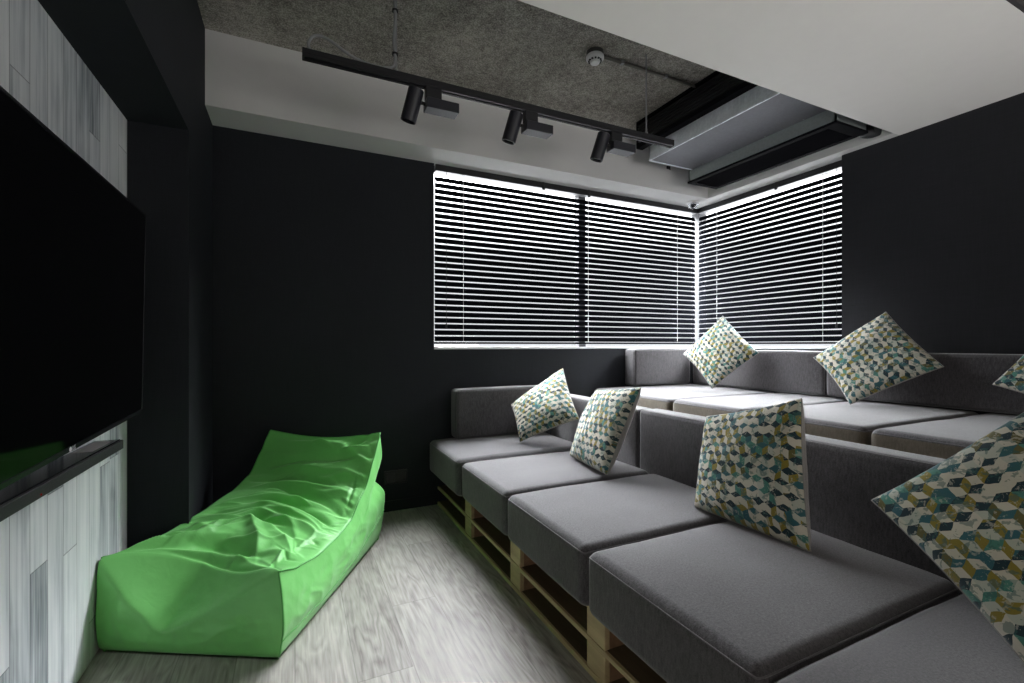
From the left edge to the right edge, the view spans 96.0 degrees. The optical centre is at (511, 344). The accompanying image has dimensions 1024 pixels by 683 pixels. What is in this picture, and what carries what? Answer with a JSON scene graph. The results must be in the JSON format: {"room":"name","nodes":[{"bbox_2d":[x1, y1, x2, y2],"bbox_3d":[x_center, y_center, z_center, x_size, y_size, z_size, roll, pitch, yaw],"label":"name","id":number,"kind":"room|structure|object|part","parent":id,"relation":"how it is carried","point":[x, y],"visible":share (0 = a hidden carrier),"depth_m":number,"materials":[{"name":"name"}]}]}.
{"room":"home theater","nodes":[
{"label":"home theater","id":0,"kind":"room"},
{"bbox_2d":[0,0,126,682],"bbox_3d":[-0.595,-0.276,-0.360,0.100,2.752,5.055,0,0,-25],"label":"wall","id":1,"kind":"structure","parent":0,"point":[52,548],"depth_m":1.40,"materials":[{"name":"grey wood"}]},
{"bbox_2d":[0,439,122,521],"bbox_3d":[-1.181,0.355,1.102,0.085,0.036,1.200,0,0,-25],"label":"bar","id":2,"kind":"object","parent":1,"relation":"attached to","point":[25,491],"visible":1,"depth_m":1.22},
{"bbox_2d":[0,86,146,489],"bbox_3d":[-1.216,-0.113,1.212,0.120,0.822,1.420,0,0,-27],"label":"television","id":3,"kind":"object","parent":1,"relation":"attached to","point":[73,246],"visible":1,"depth_m":1.15,"materials":[{"name":"black metal"}]},
{"bbox_2d":[38,0,212,547],"bbox_3d":[-0.591,-0.276,0.002,0.217,2.752,5.707,0,0,-25],"label":"wall","id":4,"kind":"structure","parent":0,"point":[148,56],"depth_m":2.00,"materials":[{"name":"black paint"}]},
{"bbox_2d":[77,504,596,682],"bbox_3d":[1.118,1.160,0.913,4.800,0.120,5.900,0,0,-25],"label":"floor","id":5,"kind":"structure","parent":0,"point":[423,604],"depth_m":1.74,"materials":[{"name":"grey wood"}]},
{"bbox_2d":[95,430,384,659],"bbox_3d":[-1.105,0.794,2.129,0.727,0.612,1.072,0,0,4],"label":"lounger","id":6,"kind":"object","parent":5,"relation":"on","point":[247,572],"visible":1,"depth_m":1.82,"materials":[{"name":"green fabric"}]},
{"bbox_2d":[438,485,666,682],"bbox_3d":[0.575,0.983,1.970,0.941,0.235,3.115,0,0,-25],"label":"pallet","id":7,"kind":"object","parent":5,"relation":"on","point":[606,658],"visible":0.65,"depth_m":1.81,"materials":[{"name":"brown wood"}]},
{"bbox_3d":[-0.241,0.982,2.628,0.020,0.196,0.100,0,0,-25],"label":"post","id":8,"kind":"part","parent":7,"relation":"part of","materials":[{"name":"brown wood"}]},
{"bbox_2d":[430,432,572,495],"bbox_3d":[-0.046,0.750,3.054,0.872,0.229,0.615,0,0,-25],"label":"seat cushion","id":9,"kind":"object","parent":7,"relation":"on","point":[448,456],"visible":0.57,"depth_m":2.88,"materials":[{"name":"grey fabric"}]},
{"bbox_2d":[451,385,536,438],"bbox_3d":[-0.077,0.467,3.299,0.719,0.338,0.144,0,0,-25],"label":"cushion","id":10,"kind":"object","parent":9,"relation":"on","point":[476,412],"visible":0.63,"depth_m":3.17,"materials":[{"name":"grey fabric"}]},
{"bbox_2d":[511,368,578,441],"bbox_3d":[0.206,0.395,3.039,0.408,0.465,0.356,0,0,-3],"label":"pillow","id":11,"kind":"object","parent":9,"relation":"on","point":[548,405],"visible":1,"depth_m":2.98,"materials":[{"name":"multicoloured fabric"}]},
{"bbox_3d":[0.023,0.982,2.067,0.020,0.196,0.100,0,0,-25],"label":"post","id":12,"kind":"part","parent":7,"relation":"part of","materials":[{"name":"brown wood"}]},
{"bbox_2d":[462,451,648,535],"bbox_3d":[0.224,0.756,2.501,0.854,0.218,0.605,0,0,-25],"label":"seat cushion","id":13,"kind":"object","parent":7,"relation":"on","point":[487,485],"visible":0.58,"depth_m":2.33,"materials":[{"name":"grey fabric"}]},
{"bbox_2d":[570,387,640,474],"bbox_3d":[0.488,0.428,2.500,0.246,0.427,0.476,0,0,-19],"label":"pillow","id":14,"kind":"object","parent":13,"relation":"on","point":[603,426],"visible":1,"depth_m":2.36,"materials":[{"name":"multicoloured fabric"}]},
{"bbox_2d":[551,394,590,441],"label":"cushion","id":15,"kind":"object","parent":7,"relation":"on","point":[567,431],"depth_m":3.12,"materials":[{"name":"grey fabric"}]},
{"bbox_3d":[0.283,0.982,1.515,0.020,0.196,0.100,0,0,-25],"label":"post","id":16,"kind":"part","parent":7,"relation":"part of","materials":[{"name":"brown wood"}]},
{"bbox_2d":[508,474,728,605],"bbox_3d":[0.485,0.755,1.946,0.856,0.218,0.614,0,0,-25],"label":"seat cushion","id":17,"kind":"object","parent":7,"relation":"on","point":[558,529],"visible":0.74,"depth_m":1.77,"materials":[{"name":"grey fabric"}]},
{"bbox_2d":[616,406,650,467],"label":"cushion","id":18,"kind":"object","parent":7,"relation":"on","point":[629,453],"depth_m":2.56,"materials":[{"name":"grey fabric"}]},
{"bbox_2d":[640,409,705,487],"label":"cushion","id":19,"kind":"object","parent":7,"relation":"on","point":[670,441],"depth_m":2.30,"materials":[{"name":"grey fabric"}]},
{"bbox_2d":[589,521,958,682],"bbox_3d":[0.749,0.755,1.384,0.856,0.218,0.620,0,0,-25],"label":"seat cushion","id":20,"kind":"object","parent":7,"relation":"on","point":[729,601],"visible":0.79,"depth_m":1.22,"materials":[{"name":"grey fabric"}]},
{"bbox_2d":[694,398,810,551],"bbox_3d":[0.881,0.416,1.688,0.215,0.468,0.499,0,0,-25],"label":"pillow","id":21,"kind":"object","parent":20,"relation":"on","point":[753,470],"visible":1,"depth_m":1.60,"materials":[{"name":"multicoloured fabric"}]},
{"bbox_2d":[805,434,962,594],"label":"cushion","id":22,"kind":"object","parent":7,"relation":"on","point":[848,482],"depth_m":1.53,"materials":[{"name":"grey fabric"}]},
{"bbox_2d":[775,594,1023,682],"bbox_3d":[1.015,0.755,0.818,0.856,0.218,0.621,0,0,-25],"label":"seat cushion","id":23,"kind":"object","parent":7,"relation":"on","point":[949,641],"visible":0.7,"depth_m":0.97,"materials":[{"name":"grey fabric"}]},
{"bbox_2d":[871,412,1023,662],"bbox_3d":[1.100,0.378,0.948,0.265,0.517,0.553,0,0,-12],"label":"pillow","id":24,"kind":"object","parent":23,"relation":"on","point":[965,512],"visible":1,"depth_m":1.00,"materials":[{"name":"multicoloured fabric"}]},
{"bbox_3d":[1.717,0.824,2.740,1.060,0.553,2.695,0,0,-25],"label":"raised platform","id":25,"kind":"object","parent":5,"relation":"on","visible":0},
{"bbox_2d":[594,384,773,410],"bbox_3d":[1.313,0.442,3.568,1.074,0.207,0.850,0,0,-25],"label":"seat cushion","id":26,"kind":"object","parent":25,"relation":"on","point":[663,397],"visible":0.4,"depth_m":3.31,"materials":[{"name":"grey fabric"}]},
{"bbox_2d":[625,348,689,385],"bbox_3d":[1.242,0.180,3.925,0.619,0.305,0.143,0,0,-25],"label":"cushion","id":27,"kind":"object","parent":26,"relation":"on","point":[643,366],"visible":0.98,"depth_m":3.83,"materials":[{"name":"grey fabric"}]},
{"bbox_2d":[683,316,758,388],"bbox_3d":[1.581,0.050,3.522,0.220,0.561,0.546,0,0,-25],"label":"pillow","id":28,"kind":"object","parent":26,"relation":"on","point":[721,350],"visible":1,"depth_m":3.47,"materials":[{"name":"multicoloured fabric"}]},
{"bbox_2d":[693,350,827,395],"bbox_3d":[1.854,0.185,3.521,0.144,0.297,1.108,0,0,-25],"label":"cushion","id":29,"kind":"object","parent":26,"relation":"on","point":[789,371],"visible":0.61,"depth_m":3.26,"materials":[{"name":"grey fabric"}]},
{"bbox_2d":[673,393,847,416],"bbox_3d":[1.607,0.442,2.942,1.073,0.206,0.521,0,0,-25],"label":"seat cushion","id":30,"kind":"object","parent":25,"relation":"on","point":[706,406],"visible":0.33,"depth_m":2.82,"materials":[{"name":"grey fabric"}]},
{"bbox_2d":[803,401,978,444],"bbox_3d":[1.847,0.441,2.435,1.073,0.207,0.593,0,0,-25],"label":"seat cushion","id":31,"kind":"object","parent":25,"relation":"on","point":[856,422],"visible":0.39,"depth_m":2.19,"materials":[{"name":"grey fabric"}]},
{"bbox_2d":[813,312,943,404],"bbox_3d":[2.056,0.069,2.634,0.326,0.535,0.546,0,0,2],"label":"pillow","id":32,"kind":"object","parent":31,"relation":"on","point":[878,356],"visible":1,"depth_m":2.58,"materials":[{"name":"multicoloured fabric"}]},
{"bbox_2d":[871,413,1016,458],"bbox_3d":[2.106,0.442,1.881,1.073,0.206,0.620,0,0,-25],"label":"seat cushion","id":33,"kind":"object","parent":25,"relation":"on","point":[943,439],"visible":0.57,"depth_m":1.84,"materials":[{"name":"grey fabric"}]},
{"bbox_2d":[827,353,1023,414],"bbox_3d":[2.382,0.189,2.401,0.144,0.290,1.363,0,0,-25],"label":"cushion","id":34,"kind":"object","parent":33,"relation":"on","point":[965,381],"visible":0.56,"depth_m":2.38,"materials":[{"name":"grey fabric"}]},
{"bbox_2d":[992,355,1023,393],"bbox_3d":[2.386,0.088,1.889,0.228,0.505,0.546,0,0,-17],"label":"pillow","id":35,"kind":"object","parent":33,"relation":"on","point":[1013,378],"visible":1,"depth_m":2.05,"materials":[{"name":"multicoloured fabric"}]},
{"bbox_2d":[213,125,694,502],"bbox_3d":[0.094,-0.276,3.589,4.077,2.752,0.200,0,0,-25],"label":"wall","id":36,"kind":"structure","parent":0,"point":[323,255],"depth_m":2.90,"materials":[{"name":"black paint"}]},
{"bbox_2d":[384,469,406,484],"bbox_3d":[-0.772,0.877,3.064,0.152,0.090,0.012,0,0,-25],"label":"power socket","id":37,"kind":"object","parent":36,"relation":"attached to","point":[394,476],"visible":1,"depth_m":3.06,"materials":[{"name":"plastic"}]},
{"bbox_2d":[386,473,394,482],"bbox_3d":[-0.804,0.877,3.046,0.056,0.062,0.004,0,0,-25],"label":"outlet","id":38,"kind":"object","parent":37,"relation":"attached to","point":[390,477],"depth_m":3.04,"materials":[{"name":"plastic"}]},
{"bbox_2d":[397,471,405,481],"bbox_3d":[-0.739,0.877,3.076,0.056,0.062,0.004,0,0,-25],"label":"outlet","id":39,"kind":"object","parent":37,"relation":"attached to","point":[401,475],"depth_m":3.07,"materials":[{"name":"plastic"}]},
{"bbox_2d":[384,494,438,511],"bbox_3d":[-1.106,1.065,2.907,1.325,0.070,0.012,0,0,-25],"label":"baseboard","id":40,"kind":"structure","parent":36,"relation":"attached to","point":[414,502],"depth_m":3.10,"materials":[{"name":"black wood"}]},
{"bbox_2d":[434,196,705,348],"bbox_3d":[0.629,-0.617,3.828,2.722,1.354,0.189,0,0,-25],"label":"window","id":41,"kind":"structure","parent":36,"relation":"in","point":[696,216],"depth_m":4.18,"materials":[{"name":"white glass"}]},
{"bbox_3d":[0.660,0.022,3.796,2.692,0.016,0.104,0,0,-25],"label":"sill","id":42,"kind":"part","parent":41,"relation":"part of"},
{"bbox_2d":[434,164,696,343],"bbox_3d":[0.578,-0.630,3.731,2.464,1.245,0.067,0,0,-25],"label":"blind","id":43,"kind":"object","parent":41,"relation":"attached to","point":[440,169],"visible":0.98,"depth_m":3.63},
{"bbox_3d":[-0.458,-0.679,3.214,0.003,1.059,0.003,0,0,-25],"label":"pull cord","id":44,"kind":"part","parent":43,"relation":"part of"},
{"bbox_3d":[-0.354,-0.612,3.300,0.003,1.204,0.045,0,0,-25],"label":"ladder cord","id":45,"kind":"part","parent":43,"relation":"part of","materials":[{"name":"white fabric"}]},
{"bbox_3d":[0.575,-0.015,3.738,2.464,0.013,0.052,0,0,-25],"label":"rail","id":46,"kind":"part","parent":43,"relation":"part of","materials":[{"name":"white metal"}]},
{"bbox_3d":[0.609,-0.612,3.754,0.003,1.204,0.045,0,0,-25],"label":"ladder cord","id":47,"kind":"part","parent":43,"relation":"part of","materials":[{"name":"white fabric"}]},
{"bbox_3d":[1.478,-0.612,4.163,0.003,1.204,0.045,0,0,-25],"label":"ladder cord","id":48,"kind":"part","parent":43,"relation":"part of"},
{"bbox_2d":[197,0,715,129],"bbox_3d":[1.094,-1.727,0.906,4.752,0.150,6.107,0,0,-25],"label":"ceiling","id":49,"kind":"structure","parent":0,"point":[517,50],"depth_m":2.54,"materials":[{"name":"grey concrete"}]},
{"bbox_2d":[302,0,673,147],"bbox_3d":[0.046,-1.407,2.288,1.980,0.491,0.038,0,0,-25],"label":"track","id":50,"kind":"object","parent":49,"relation":"hanging from","point":[358,66],"visible":1,"depth_m":2.12,"materials":[{"name":"metal"}]},
{"bbox_3d":[-0.509,-1.425,2.026,0.008,0.454,0.008,0,0,42],"label":"suspension rod","id":51,"kind":"part","parent":50,"relation":"part of","materials":[{"name":"metal"}]},
{"bbox_2d":[401,85,458,124],"bbox_3d":[-0.377,-1.081,2.103,0.255,0.167,0.101,0,0,-25],"label":"track spotlight","id":52,"kind":"object","parent":50,"relation":"attached to","point":[433,104],"visible":1,"depth_m":2.07,"materials":[{"name":"black paint"}]},
{"bbox_3d":[0.045,-1.180,2.287,1.970,0.036,0.036,0,0,-25],"label":"rail","id":53,"kind":"part","parent":50,"relation":"part of","materials":[{"name":"black metal"}]},
{"bbox_2d":[502,110,552,144],"bbox_3d":[0.074,-1.081,2.315,0.255,0.167,0.101,0,0,-25],"label":"track spotlight","id":54,"kind":"object","parent":50,"relation":"attached to","point":[530,126],"visible":1,"depth_m":2.28,"materials":[{"name":"black paint"}]},
{"bbox_2d":[590,131,635,162],"bbox_3d":[0.550,-1.081,2.539,0.255,0.167,0.101,0,0,-25],"label":"track spotlight","id":55,"kind":"object","parent":50,"relation":"attached to","point":[611,142],"visible":1,"depth_m":2.51,"materials":[{"name":"black paint"}]},
{"bbox_3d":[0.765,-1.425,2.626,0.008,0.454,0.008,0,0,-25],"label":"suspension rod","id":56,"kind":"part","parent":50,"relation":"part of","materials":[{"name":"metal"}]},
{"bbox_2d":[205,29,898,215],"bbox_3d":[0.434,-1.453,2.865,4.077,0.398,1.799,0,0,-25],"label":"beam","id":57,"kind":"structure","parent":49,"relation":"attached to","point":[251,85],"depth_m":2.91,"materials":[{"name":"white paint"}]},
{"bbox_2d":[687,200,699,208],"bbox_3d":[1.592,-1.224,4.049,0.108,0.061,0.108,0,0,-25],"label":"dome camera","id":58,"kind":"object","parent":57,"relation":"attached to","point":[693,203],"visible":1,"depth_m":4.03,"materials":[{"name":"white plastic"}]},
{"bbox_2d":[586,47,603,65],"bbox_3d":[0.468,-1.617,2.599,0.100,0.069,0.100,0,0,-25],"label":"smoke detector","id":59,"kind":"object","parent":49,"relation":"attached to","point":[595,56],"visible":1,"depth_m":2.57,"materials":[{"name":"white plastic"}]},
{"bbox_2d":[604,55,695,87],"bbox_3d":[0.841,-1.641,2.774,0.715,0.021,0.028,0,0,-25],"label":"conduit","id":60,"kind":"object","parent":49,"relation":"attached to","point":[621,62],"visible":0.92,"depth_m":2.76,"materials":[{"name":"metal"}]},
{"bbox_2d":[636,71,867,188],"bbox_3d":[1.522,-1.452,3.054,0.776,0.400,1.170,0,0,-25],"label":"air conditioner","id":61,"kind":"object","parent":49,"relation":"attached to","point":[725,130],"visible":0.83,"depth_m":2.94,"materials":[{"name":"black paint"}]},
{"bbox_2d":[636,71,757,149],"bbox_3d":[1.196,-1.552,2.901,0.055,0.197,1.170,0,0,-25],"label":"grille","id":62,"kind":"object","parent":61,"relation":"attached to","point":[718,90],"depth_m":2.94,"materials":[{"name":"black metal"}]},
{"bbox_3d":[1.444,-1.352,2.973,0.455,0.008,1.090,0,0,-25],"label":"panel","id":63,"kind":"part","parent":61,"relation":"part of","materials":[{"name":"white metal"}]},
{"bbox_2d":[688,120,867,188],"bbox_3d":[1.734,-1.260,3.151,0.310,0.015,1.087,0,0,-25],"label":"return grille","id":64,"kind":"object","parent":61,"relation":"attached to","point":[829,133],"depth_m":3.02,"materials":[{"name":"grey metal"}]},
{"bbox_2d":[859,124,881,138],"bbox_3d":[2.144,-1.447,2.790,0.084,0.410,0.123,0,0,-25],"label":"insulated pipe","id":65,"kind":"object","parent":49,"relation":"attached to","point":[873,131],"visible":0.26,"depth_m":2.74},
{"bbox_2d":[519,0,1023,134],"bbox_3d":[0.979,-1.453,1.710,4.077,0.398,0.756,0,0,-25],"label":"ceiling","id":66,"kind":"structure","parent":0,"point":[899,67],"depth_m":1.92,"materials":[{"name":"white paint"}]},
{"bbox_2d":[699,92,1023,415],"bbox_3d":[3.002,-0.276,1.693,0.330,2.752,5.707,0,0,-25],"label":"wall","id":67,"kind":"structure","parent":0,"point":[933,214],"depth_m":2.57,"materials":[{"name":"black paint"}]},
{"bbox_2d":[710,173,829,348],"bbox_3d":[2.055,-0.617,3.719,0.194,1.354,1.420,0,0,-25],"label":"window","id":68,"kind":"structure","parent":67,"relation":"in","point":[829,173],"depth_m":3.46,"materials":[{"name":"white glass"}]},
{"bbox_2d":[697,160,841,343],"bbox_3d":[1.994,-0.630,3.678,0.067,1.245,1.274,0,0,-25],"label":"blind","id":69,"kind":"object","parent":68,"relation":"attached to","point":[824,170],"visible":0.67,"depth_m":3.54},
{"bbox_3d":[2.001,-0.015,3.682,0.052,0.013,1.274,0,0,-25],"label":"rail","id":70,"kind":"part","parent":69,"relation":"part of","materials":[{"name":"white metal"}]},
{"bbox_3d":[2.204,-0.612,3.250,0.045,1.204,0.003,0,0,-25],"label":"ladder cord","id":71,"kind":"part","parent":69,"relation":"part of","materials":[{"name":"white fabric"}]},
{"bbox_3d":[2.216,-0.679,3.145,0.003,1.059,0.003,0,0,-25],"label":"pull cord","id":72,"kind":"part","parent":69,"relation":"part of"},
{"bbox_3d":[2.036,0.022,3.683,0.129,0.016,1.270,0,0,-25],"label":"sill","id":73,"kind":"part","parent":68,"relation":"part of","materials":[{"name":"white"}]},
{"bbox_2d":[1006,0,1023,12],"bbox_3d":[1.143,-1.453,1.361,4.077,0.398,0.014,0,0,-25],"label":"trim","id":74,"kind":"structure","parent":67,"relation":"attached to","point":[1019,4],"depth_m":1.70,"materials":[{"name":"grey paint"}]}
]}

